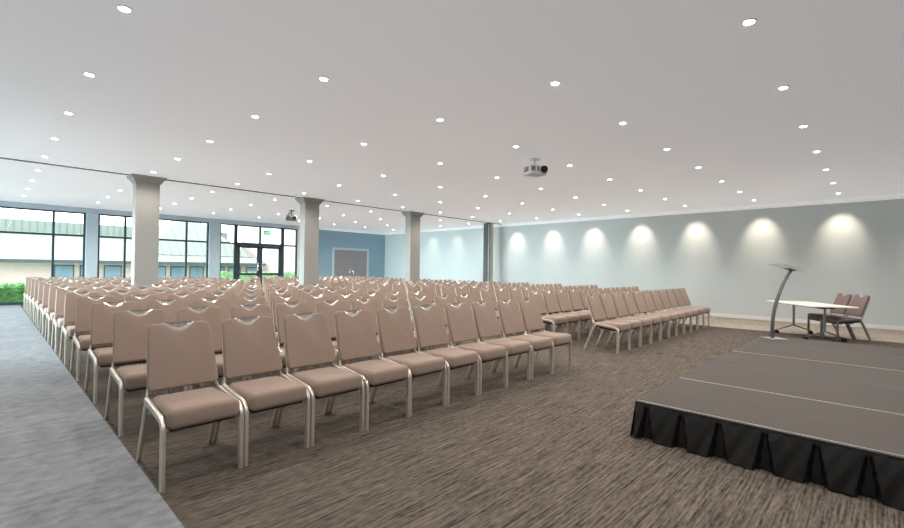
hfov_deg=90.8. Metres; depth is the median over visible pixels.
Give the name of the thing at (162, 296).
banquet chair
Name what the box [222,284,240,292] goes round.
banquet chair
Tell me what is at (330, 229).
trim
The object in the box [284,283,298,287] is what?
banquet chair
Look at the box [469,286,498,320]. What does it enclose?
banquet chair
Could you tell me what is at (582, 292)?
banquet chair
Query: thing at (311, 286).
banquet chair
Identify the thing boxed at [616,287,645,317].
banquet chair
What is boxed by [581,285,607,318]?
banquet chair
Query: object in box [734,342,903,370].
deck
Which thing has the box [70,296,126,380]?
banquet chair
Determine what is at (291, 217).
ceiling projector
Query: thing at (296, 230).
window
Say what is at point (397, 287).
banquet chair
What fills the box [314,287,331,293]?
banquet chair
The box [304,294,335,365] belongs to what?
banquet chair
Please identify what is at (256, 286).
banquet chair
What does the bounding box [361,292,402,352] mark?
banquet chair
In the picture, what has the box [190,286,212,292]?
banquet chair
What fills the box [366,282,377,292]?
banquet chair
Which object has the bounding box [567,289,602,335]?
banquet chair
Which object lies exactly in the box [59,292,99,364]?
banquet chair
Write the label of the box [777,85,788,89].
recessed light
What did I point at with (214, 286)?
banquet chair
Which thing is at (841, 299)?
banquet chair
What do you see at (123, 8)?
recessed light
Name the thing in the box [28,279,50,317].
banquet chair
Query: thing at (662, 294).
banquet chair
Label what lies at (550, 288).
banquet chair
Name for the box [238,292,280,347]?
banquet chair
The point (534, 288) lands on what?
banquet chair
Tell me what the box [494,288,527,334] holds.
banquet chair
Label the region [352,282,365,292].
banquet chair
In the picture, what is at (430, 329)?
banquet chair
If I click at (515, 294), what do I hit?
banquet chair
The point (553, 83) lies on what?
recessed light
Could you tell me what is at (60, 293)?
banquet chair
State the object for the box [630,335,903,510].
stage skirt
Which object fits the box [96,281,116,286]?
banquet chair
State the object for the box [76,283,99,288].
banquet chair
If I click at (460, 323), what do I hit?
banquet chair
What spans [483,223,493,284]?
column
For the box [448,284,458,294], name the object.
banquet chair
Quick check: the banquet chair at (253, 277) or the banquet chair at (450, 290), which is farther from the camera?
the banquet chair at (253, 277)
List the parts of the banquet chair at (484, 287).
backrest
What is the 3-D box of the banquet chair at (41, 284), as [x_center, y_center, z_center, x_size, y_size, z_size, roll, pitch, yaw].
[-8.867,0.892,9.878,0.663,0.968,0.491,0,-1,44]
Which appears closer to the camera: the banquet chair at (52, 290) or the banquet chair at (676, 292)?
the banquet chair at (52, 290)
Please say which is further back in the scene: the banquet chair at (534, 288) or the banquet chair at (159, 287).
the banquet chair at (534, 288)
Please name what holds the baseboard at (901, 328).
attached to the wall at (725, 262)
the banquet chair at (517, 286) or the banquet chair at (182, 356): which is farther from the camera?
the banquet chair at (517, 286)
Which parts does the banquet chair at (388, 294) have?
backrest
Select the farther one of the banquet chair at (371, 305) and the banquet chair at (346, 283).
the banquet chair at (346, 283)
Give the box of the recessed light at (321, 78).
[319,76,328,80]
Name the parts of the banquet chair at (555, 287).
backrest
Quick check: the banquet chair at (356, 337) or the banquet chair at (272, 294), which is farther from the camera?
the banquet chair at (272, 294)
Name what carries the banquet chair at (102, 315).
on the floor
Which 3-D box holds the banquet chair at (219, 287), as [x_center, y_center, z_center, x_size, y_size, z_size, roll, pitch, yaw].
[-4.486,0.943,9.132,0.663,0.968,0.491,0,-1,44]
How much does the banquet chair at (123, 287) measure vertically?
0.968 m
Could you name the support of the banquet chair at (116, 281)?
on the floor
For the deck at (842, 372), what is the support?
on the floor
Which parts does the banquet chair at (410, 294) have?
backrest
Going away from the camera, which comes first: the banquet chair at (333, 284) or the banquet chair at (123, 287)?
the banquet chair at (123, 287)
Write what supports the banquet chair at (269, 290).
on the floor
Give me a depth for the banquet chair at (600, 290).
10.96 m
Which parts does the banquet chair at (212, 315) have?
handle, backrest, seat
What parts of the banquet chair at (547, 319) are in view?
backrest, leg, seat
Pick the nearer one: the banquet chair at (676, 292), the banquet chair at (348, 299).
the banquet chair at (348, 299)
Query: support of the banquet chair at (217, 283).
on the floor
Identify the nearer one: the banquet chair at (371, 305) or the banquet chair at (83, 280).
the banquet chair at (371, 305)
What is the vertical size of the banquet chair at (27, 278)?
0.968 m
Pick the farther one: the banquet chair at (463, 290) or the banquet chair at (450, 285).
the banquet chair at (450, 285)
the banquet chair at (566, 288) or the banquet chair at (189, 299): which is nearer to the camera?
the banquet chair at (189, 299)
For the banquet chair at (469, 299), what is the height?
0.968 m
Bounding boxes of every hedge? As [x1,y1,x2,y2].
[0,282,28,302]
[220,271,294,287]
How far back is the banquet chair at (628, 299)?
8.91 m
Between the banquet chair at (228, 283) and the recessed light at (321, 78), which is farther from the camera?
the banquet chair at (228, 283)
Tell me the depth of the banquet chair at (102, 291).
7.84 m
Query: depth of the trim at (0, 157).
11.05 m
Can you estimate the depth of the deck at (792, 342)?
6.63 m
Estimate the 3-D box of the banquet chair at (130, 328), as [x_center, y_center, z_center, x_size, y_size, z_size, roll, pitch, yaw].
[-2.700,0.910,3.948,0.663,0.968,0.491,0,-1,44]
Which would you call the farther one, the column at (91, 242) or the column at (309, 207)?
the column at (91, 242)
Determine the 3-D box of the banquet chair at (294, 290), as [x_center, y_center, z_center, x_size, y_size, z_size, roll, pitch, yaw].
[-2.923,0.963,9.017,0.663,0.968,0.491,0,-1,44]
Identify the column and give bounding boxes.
[126,173,166,289]
[295,197,324,286]
[401,211,424,306]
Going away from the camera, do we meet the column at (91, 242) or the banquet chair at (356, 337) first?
the banquet chair at (356, 337)
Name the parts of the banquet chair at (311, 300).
backrest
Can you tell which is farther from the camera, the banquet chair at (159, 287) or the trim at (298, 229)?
the trim at (298, 229)
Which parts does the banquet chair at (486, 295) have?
backrest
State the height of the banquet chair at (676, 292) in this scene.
0.968 m
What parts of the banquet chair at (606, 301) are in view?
backrest, leg, seat, leg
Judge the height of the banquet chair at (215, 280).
0.968 m
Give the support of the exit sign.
attached to the door at (260, 246)
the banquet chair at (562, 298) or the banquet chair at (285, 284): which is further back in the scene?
the banquet chair at (285, 284)
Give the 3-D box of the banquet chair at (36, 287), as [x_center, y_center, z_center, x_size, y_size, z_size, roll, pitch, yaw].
[-9.746,0.890,10.725,0.663,0.968,0.491,0,-1,44]
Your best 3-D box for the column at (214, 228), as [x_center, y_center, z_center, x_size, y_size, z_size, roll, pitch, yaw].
[-10.174,-0.154,19.032,0.250,3.210,0.430,0,-1,44]
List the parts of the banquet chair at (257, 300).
handle, backrest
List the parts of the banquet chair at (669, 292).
backrest, seat, leg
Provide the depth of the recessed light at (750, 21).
3.54 m
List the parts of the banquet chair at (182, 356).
leg, leg, handle, frame, backrest, seat, leg, leg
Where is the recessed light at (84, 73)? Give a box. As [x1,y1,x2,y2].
[83,72,95,76]
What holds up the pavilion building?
on the lawn
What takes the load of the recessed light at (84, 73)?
in the ceiling
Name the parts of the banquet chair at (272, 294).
backrest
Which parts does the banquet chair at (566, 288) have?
backrest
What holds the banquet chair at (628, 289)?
on the floor
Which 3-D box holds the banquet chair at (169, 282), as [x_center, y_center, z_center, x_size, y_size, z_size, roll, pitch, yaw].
[-7.132,0.935,11.676,0.663,0.968,0.491,0,-1,44]
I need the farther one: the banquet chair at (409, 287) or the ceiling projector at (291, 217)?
the ceiling projector at (291, 217)
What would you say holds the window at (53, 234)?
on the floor
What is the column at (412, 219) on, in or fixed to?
on the floor
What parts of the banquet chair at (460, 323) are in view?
handle, frame, backrest, leg, leg, seat, leg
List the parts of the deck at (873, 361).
edge trim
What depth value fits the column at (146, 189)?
10.06 m
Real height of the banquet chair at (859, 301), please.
0.968 m
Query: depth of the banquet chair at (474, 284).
13.25 m
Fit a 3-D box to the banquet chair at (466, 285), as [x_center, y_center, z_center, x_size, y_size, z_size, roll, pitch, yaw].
[0.586,1.049,12.660,0.663,0.968,0.491,0,-1,44]
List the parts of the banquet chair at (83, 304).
leg, leg, seat, backrest, handle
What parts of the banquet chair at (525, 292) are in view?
backrest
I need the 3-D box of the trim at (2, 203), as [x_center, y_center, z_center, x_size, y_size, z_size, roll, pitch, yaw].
[-11.926,-1.887,17.233,0.210,0.170,13.450,0,-1,44]
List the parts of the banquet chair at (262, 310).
handle, backrest, seat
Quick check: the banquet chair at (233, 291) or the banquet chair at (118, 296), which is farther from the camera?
the banquet chair at (233, 291)
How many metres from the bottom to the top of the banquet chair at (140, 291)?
0.968 m
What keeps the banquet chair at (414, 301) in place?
on the floor
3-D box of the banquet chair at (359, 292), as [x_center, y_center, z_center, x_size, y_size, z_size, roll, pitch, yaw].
[-1.691,0.974,8.528,0.663,0.968,0.491,0,-1,44]
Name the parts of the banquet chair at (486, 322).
frame, backrest, leg, leg, seat, leg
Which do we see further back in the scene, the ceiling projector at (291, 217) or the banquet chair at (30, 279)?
the ceiling projector at (291, 217)
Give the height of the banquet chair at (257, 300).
0.968 m
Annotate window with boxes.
[0,206,85,305]
[97,214,208,278]
[220,223,235,278]
[282,228,297,276]
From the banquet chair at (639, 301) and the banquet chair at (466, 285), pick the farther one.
the banquet chair at (466, 285)
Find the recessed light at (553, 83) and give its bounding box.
[550,81,559,85]
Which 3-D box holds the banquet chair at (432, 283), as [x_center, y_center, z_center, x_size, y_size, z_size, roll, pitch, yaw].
[-0.284,1.047,13.497,0.663,0.968,0.491,0,-1,44]
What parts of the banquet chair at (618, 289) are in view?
backrest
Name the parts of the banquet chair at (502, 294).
backrest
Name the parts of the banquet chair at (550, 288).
backrest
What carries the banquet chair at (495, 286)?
on the floor
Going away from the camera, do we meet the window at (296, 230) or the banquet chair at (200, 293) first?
the banquet chair at (200, 293)
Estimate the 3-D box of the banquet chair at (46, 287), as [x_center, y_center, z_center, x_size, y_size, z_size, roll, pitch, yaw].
[-7.981,0.895,9.027,0.663,0.968,0.491,0,-1,44]
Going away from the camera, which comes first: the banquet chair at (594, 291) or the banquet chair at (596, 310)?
the banquet chair at (596, 310)
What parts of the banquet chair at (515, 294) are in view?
backrest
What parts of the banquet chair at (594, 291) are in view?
backrest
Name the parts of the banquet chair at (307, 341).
leg, leg, handle, backrest, frame, seat, leg, leg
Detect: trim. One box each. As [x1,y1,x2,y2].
[0,157,501,224]
[0,201,299,228]
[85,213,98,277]
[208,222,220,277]
[297,229,299,275]
[319,227,384,234]
[385,194,903,234]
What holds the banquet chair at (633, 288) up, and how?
on the floor
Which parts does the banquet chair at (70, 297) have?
leg, leg, seat, backrest, handle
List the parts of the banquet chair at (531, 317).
backrest, leg, leg, seat, leg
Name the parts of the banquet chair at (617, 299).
backrest, seat, leg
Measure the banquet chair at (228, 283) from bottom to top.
0.968 m
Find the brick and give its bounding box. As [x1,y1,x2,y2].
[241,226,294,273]
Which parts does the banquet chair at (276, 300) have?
backrest, handle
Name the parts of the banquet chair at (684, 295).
backrest, seat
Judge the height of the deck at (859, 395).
0.302 m
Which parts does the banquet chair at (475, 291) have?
backrest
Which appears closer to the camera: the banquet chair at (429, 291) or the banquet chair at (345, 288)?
the banquet chair at (345, 288)
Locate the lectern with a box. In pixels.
[761,268,796,339]
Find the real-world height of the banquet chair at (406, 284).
0.968 m
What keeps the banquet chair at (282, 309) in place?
on the floor
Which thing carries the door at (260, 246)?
on the floor
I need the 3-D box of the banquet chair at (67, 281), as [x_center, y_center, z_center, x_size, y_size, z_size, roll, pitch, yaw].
[-9.395,0.898,11.079,0.663,0.968,0.491,0,-1,44]
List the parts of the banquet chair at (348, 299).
backrest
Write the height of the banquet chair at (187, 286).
0.968 m
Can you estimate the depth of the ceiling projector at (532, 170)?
7.92 m
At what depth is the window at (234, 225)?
19.62 m
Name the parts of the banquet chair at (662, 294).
backrest, seat, leg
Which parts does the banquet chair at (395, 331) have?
handle, backrest, frame, leg, seat, leg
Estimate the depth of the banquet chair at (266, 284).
11.23 m
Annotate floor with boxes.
[0,304,903,527]
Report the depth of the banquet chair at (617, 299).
8.56 m
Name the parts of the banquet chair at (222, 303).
handle, backrest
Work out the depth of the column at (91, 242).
15.99 m
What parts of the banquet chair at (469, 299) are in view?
backrest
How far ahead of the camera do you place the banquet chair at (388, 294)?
7.84 m
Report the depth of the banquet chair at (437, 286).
12.01 m
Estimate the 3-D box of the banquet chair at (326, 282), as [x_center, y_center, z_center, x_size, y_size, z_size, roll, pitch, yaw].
[-3.976,1.013,14.967,0.663,0.968,0.491,0,-1,44]
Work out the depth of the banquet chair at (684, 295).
11.42 m
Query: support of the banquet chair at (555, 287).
on the floor
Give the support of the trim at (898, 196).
attached to the wall at (725, 262)
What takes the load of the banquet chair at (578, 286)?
on the floor
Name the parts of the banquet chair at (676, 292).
backrest, seat, leg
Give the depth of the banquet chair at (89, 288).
8.70 m
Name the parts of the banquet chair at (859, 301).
seat, leg, leg, backrest, leg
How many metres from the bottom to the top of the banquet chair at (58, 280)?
0.968 m
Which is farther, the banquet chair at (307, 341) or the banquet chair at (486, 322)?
the banquet chair at (486, 322)
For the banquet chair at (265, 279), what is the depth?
17.28 m
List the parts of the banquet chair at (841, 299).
leg, leg, seat, backrest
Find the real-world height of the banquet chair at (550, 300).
0.968 m
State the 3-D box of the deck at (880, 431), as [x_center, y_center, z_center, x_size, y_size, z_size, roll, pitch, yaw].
[3.262,1.305,2.870,3.670,0.301,1.105,0,-1,44]
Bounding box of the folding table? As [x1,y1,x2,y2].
[767,300,858,341]
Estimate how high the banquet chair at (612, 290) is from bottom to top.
0.968 m
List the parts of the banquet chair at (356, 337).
leg, handle, leg, frame, backrest, leg, seat, leg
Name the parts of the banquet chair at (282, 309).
handle, backrest, leg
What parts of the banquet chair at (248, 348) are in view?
leg, leg, handle, backrest, frame, seat, leg, leg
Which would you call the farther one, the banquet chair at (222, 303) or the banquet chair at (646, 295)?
the banquet chair at (646, 295)
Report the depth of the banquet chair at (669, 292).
10.72 m
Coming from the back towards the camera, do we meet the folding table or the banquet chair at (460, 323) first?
the folding table
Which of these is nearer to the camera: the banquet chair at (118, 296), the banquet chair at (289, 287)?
the banquet chair at (118, 296)
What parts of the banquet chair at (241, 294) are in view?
backrest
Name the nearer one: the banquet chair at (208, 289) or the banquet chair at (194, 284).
the banquet chair at (208, 289)
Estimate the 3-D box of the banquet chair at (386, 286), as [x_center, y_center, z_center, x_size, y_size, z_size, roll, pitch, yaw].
[-1.673,1.012,12.058,0.663,0.968,0.491,0,-1,44]
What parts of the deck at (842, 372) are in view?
edge trim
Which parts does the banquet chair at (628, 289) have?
backrest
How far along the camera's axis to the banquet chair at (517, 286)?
12.66 m
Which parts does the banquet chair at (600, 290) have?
backrest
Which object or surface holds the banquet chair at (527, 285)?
on the floor
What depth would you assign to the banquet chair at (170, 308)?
5.33 m
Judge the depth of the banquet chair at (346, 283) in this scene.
14.26 m
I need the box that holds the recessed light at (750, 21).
[741,18,756,25]
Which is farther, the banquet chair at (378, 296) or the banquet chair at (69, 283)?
the banquet chair at (69, 283)
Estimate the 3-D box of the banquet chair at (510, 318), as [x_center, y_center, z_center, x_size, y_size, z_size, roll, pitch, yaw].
[0.960,0.982,5.976,0.663,0.968,0.491,0,-1,44]
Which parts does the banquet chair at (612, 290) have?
backrest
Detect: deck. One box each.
[639,378,903,456]
[682,363,903,414]
[710,351,903,388]
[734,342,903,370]
[751,335,903,357]
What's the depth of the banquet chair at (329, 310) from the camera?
5.48 m
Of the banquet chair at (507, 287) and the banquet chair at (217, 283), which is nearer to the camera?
the banquet chair at (217, 283)
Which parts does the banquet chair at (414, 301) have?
backrest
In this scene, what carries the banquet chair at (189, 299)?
on the floor
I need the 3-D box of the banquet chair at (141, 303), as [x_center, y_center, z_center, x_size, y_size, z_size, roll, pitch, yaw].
[-4.110,0.914,5.995,0.663,0.968,0.491,0,-1,44]
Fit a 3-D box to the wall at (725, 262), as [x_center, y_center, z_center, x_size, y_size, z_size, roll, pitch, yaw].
[5.690,-0.054,16.487,26.650,3.380,0.150,0,-1,44]
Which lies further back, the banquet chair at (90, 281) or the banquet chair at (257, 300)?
the banquet chair at (90, 281)
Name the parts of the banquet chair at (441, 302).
backrest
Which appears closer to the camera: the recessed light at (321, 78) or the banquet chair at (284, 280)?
the recessed light at (321, 78)
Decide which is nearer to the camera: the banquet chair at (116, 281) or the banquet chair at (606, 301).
the banquet chair at (606, 301)
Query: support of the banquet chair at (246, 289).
on the floor
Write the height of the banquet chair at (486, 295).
0.968 m
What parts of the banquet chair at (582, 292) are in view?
backrest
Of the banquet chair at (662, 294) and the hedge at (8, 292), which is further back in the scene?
the hedge at (8, 292)
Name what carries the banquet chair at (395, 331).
on the floor
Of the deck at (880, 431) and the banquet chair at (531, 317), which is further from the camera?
the banquet chair at (531, 317)
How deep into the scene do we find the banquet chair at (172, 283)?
10.69 m
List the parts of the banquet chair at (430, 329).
handle, frame, backrest, leg, leg, seat, leg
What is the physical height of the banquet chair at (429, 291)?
0.968 m
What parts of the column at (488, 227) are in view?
panel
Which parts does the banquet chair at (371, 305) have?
backrest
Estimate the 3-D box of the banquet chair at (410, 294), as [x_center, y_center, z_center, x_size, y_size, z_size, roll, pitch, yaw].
[-0.460,0.985,8.039,0.663,0.968,0.491,0,-1,44]
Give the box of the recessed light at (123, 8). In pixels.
[116,4,132,12]
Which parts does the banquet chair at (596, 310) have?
leg, backrest, leg, leg, seat, leg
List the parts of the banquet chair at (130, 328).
leg, leg, seat, backrest, handle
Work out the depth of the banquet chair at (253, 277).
18.20 m
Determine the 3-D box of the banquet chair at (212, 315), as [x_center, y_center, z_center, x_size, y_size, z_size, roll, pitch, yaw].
[-2.359,0.919,4.315,0.663,0.968,0.491,0,-1,44]
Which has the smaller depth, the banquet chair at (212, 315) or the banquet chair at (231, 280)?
the banquet chair at (212, 315)
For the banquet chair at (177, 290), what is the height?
0.968 m
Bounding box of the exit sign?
[264,231,272,234]
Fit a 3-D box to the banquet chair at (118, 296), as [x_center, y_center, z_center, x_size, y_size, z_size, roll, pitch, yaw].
[-4.987,0.911,6.838,0.663,0.968,0.491,0,-1,44]
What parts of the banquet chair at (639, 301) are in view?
backrest, seat, leg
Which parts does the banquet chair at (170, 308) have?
handle, backrest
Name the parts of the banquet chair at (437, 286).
backrest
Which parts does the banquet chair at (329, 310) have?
handle, backrest, seat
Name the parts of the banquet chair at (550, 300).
backrest, seat, leg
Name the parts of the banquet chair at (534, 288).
backrest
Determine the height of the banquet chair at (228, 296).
0.968 m
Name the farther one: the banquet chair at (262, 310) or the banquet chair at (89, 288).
the banquet chair at (89, 288)
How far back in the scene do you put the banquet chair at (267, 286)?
9.98 m
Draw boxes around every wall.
[318,230,384,277]
[384,199,903,326]
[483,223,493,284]
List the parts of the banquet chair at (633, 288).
backrest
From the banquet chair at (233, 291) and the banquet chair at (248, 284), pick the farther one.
the banquet chair at (248, 284)
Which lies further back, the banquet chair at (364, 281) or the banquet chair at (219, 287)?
the banquet chair at (364, 281)
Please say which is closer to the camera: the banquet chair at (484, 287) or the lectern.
the lectern
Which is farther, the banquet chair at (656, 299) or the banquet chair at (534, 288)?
the banquet chair at (534, 288)
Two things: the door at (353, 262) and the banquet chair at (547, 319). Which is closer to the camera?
the banquet chair at (547, 319)
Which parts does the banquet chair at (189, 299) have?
handle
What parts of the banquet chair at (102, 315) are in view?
leg, leg, backrest, handle, seat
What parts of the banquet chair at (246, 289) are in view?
backrest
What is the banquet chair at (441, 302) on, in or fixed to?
on the floor
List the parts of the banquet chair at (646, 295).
backrest, seat, leg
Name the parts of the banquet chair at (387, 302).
backrest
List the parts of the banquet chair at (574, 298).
backrest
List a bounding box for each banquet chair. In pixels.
[23,277,42,310]
[25,278,46,313]
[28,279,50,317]
[31,280,56,322]
[35,282,62,327]
[39,284,68,334]
[45,286,76,341]
[51,288,86,351]
[57,279,74,281]
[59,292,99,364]
[62,280,82,283]
[68,282,89,285]
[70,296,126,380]
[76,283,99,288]
[82,279,98,281]
[84,285,109,291]
[84,301,151,403]
[88,280,106,284]
[95,288,122,297]
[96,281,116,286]
[105,283,127,289]
[105,309,187,436]
[107,291,138,304]
[112,280,129,284]
[116,285,139,292]
[118,295,158,366]
[129,287,155,297]
[136,321,243,492]
[142,300,203,393]
[146,285,167,292]
[146,290,173,302]
[158,282,177,288]
[161,287,184,295]
[166,293,197,309]
[168,281,184,285]
[170,306,245,393]
[173,284,193,289]
[181,289,206,298]
[182,282,199,286]
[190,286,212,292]
[194,298,246,385]
[198,284,217,288]
[204,282,221,286]
[204,292,233,354]
[212,289,236,305]
[213,279,226,282]
[213,316,309,466]
[218,286,238,297]
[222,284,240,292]
[225,282,241,289]
[226,304,295,384]
[228,280,242,288]
[235,297,285,371]
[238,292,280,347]
[241,288,273,320]
[243,285,270,312]
[244,283,260,286]
[250,276,262,288]
[263,277,273,292]
[264,281,277,296]
[265,283,280,297]
[265,285,282,304]
[267,288,287,313]
[269,291,292,347]
[272,295,321,371]
[273,302,337,375]
[275,313,364,446]
[277,278,287,287]
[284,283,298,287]
[287,285,303,290]
[291,287,309,295]
[297,290,318,301]
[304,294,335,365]
[307,284,322,289]
[313,300,374,368]
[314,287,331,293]
[323,289,342,303]
[324,280,334,287]
[327,310,410,429]
[330,281,342,291]
[334,293,377,360]
[335,286,350,295]
[344,281,354,288]
[346,289,364,298]
[349,299,406,363]
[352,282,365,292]
[357,280,367,292]
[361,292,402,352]
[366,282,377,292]
[368,288,385,298]
[372,307,446,415]
[377,283,391,292]
[382,297,434,356]
[385,292,427,348]
[392,283,408,305]
[405,283,416,291]
[407,285,433,309]
[407,291,446,348]
[409,296,459,352]
[412,305,478,404]
[421,284,435,304]
[431,282,440,294]
[434,295,482,345]
[435,284,456,305]
[440,286,455,302]
[440,303,506,395]
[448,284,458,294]
[455,286,468,296]
[455,294,501,342]
[460,284,470,293]
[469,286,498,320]
[469,301,530,386]
[472,283,481,288]
[480,288,514,334]
[482,285,499,323]
[493,300,552,379]
[494,285,518,308]
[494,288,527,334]
[505,285,515,297]
[508,288,541,331]
[516,284,542,315]
[516,298,571,373]
[521,287,552,329]
[526,284,543,315]
[528,291,567,333]
[532,287,563,326]
[536,284,544,287]
[542,290,579,338]
[543,286,573,326]
[554,286,583,324]
[554,290,590,333]
[564,286,587,312]
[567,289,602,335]
[573,285,581,311]
[578,289,611,331]
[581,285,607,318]
[583,294,630,353]
[588,288,620,327]
[598,288,630,321]
[598,293,640,349]
[607,287,616,319]
[609,292,651,346]
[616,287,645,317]
[621,292,660,343]
[623,287,652,317]
[631,286,659,315]
[631,291,669,340]
[641,290,677,335]
[649,290,684,335]
[657,289,691,333]
[665,289,698,329]
[672,288,704,329]
[678,288,709,326]
[807,293,853,338]
[822,294,872,342]
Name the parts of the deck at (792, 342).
edge trim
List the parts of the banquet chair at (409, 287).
backrest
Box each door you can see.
[235,224,282,284]
[332,247,368,277]
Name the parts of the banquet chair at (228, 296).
backrest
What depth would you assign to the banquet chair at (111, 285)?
9.90 m
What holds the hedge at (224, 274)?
on the paving
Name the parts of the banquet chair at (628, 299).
backrest, seat, leg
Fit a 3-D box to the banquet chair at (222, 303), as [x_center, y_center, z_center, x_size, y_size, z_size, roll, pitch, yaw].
[-2.885,0.925,5.512,0.663,0.968,0.491,0,-1,44]
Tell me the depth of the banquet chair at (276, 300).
6.33 m
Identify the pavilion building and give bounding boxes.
[0,218,265,284]
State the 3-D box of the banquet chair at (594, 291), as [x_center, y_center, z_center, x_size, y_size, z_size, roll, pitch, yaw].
[3.577,1.066,10.477,0.663,0.968,0.491,0,-1,44]
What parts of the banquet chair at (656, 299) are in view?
backrest, seat, leg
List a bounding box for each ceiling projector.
[285,210,296,220]
[523,158,547,176]
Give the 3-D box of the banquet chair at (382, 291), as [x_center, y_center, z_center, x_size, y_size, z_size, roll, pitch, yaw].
[-1.338,0.982,8.877,0.663,0.968,0.491,0,-1,44]
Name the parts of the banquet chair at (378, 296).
backrest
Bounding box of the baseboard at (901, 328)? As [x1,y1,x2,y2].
[650,310,903,330]
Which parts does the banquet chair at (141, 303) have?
handle, backrest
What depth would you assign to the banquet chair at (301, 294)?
7.94 m
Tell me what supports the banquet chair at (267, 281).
on the floor
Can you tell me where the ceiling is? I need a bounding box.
[0,0,903,232]
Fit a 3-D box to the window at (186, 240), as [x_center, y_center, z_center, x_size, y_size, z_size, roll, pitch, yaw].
[-11.627,-0.189,17.557,0.100,3.210,3.710,0,-1,44]
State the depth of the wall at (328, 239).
24.00 m
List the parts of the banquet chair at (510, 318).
leg, frame, backrest, leg, leg, seat, leg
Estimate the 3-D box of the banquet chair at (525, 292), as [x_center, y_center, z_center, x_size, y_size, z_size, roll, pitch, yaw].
[2.009,1.046,10.601,0.663,0.968,0.491,0,-1,44]
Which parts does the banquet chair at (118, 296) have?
handle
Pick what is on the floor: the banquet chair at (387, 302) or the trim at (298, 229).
the banquet chair at (387, 302)
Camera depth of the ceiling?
5.41 m
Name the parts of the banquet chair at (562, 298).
backrest, seat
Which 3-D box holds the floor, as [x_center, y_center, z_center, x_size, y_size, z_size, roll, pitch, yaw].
[-0.689,1.527,9.748,26.500,0.100,18.350,0,-1,44]
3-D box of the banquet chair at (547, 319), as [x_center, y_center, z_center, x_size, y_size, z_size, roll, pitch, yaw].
[1.855,1.023,8.668,0.663,0.968,0.491,0,-1,44]
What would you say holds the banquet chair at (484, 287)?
on the floor
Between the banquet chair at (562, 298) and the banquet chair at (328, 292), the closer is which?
the banquet chair at (328, 292)
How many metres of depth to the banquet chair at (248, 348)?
3.47 m
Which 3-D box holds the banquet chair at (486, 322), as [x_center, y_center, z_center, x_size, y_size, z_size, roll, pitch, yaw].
[0.601,0.973,5.627,0.663,0.968,0.491,0,-1,44]

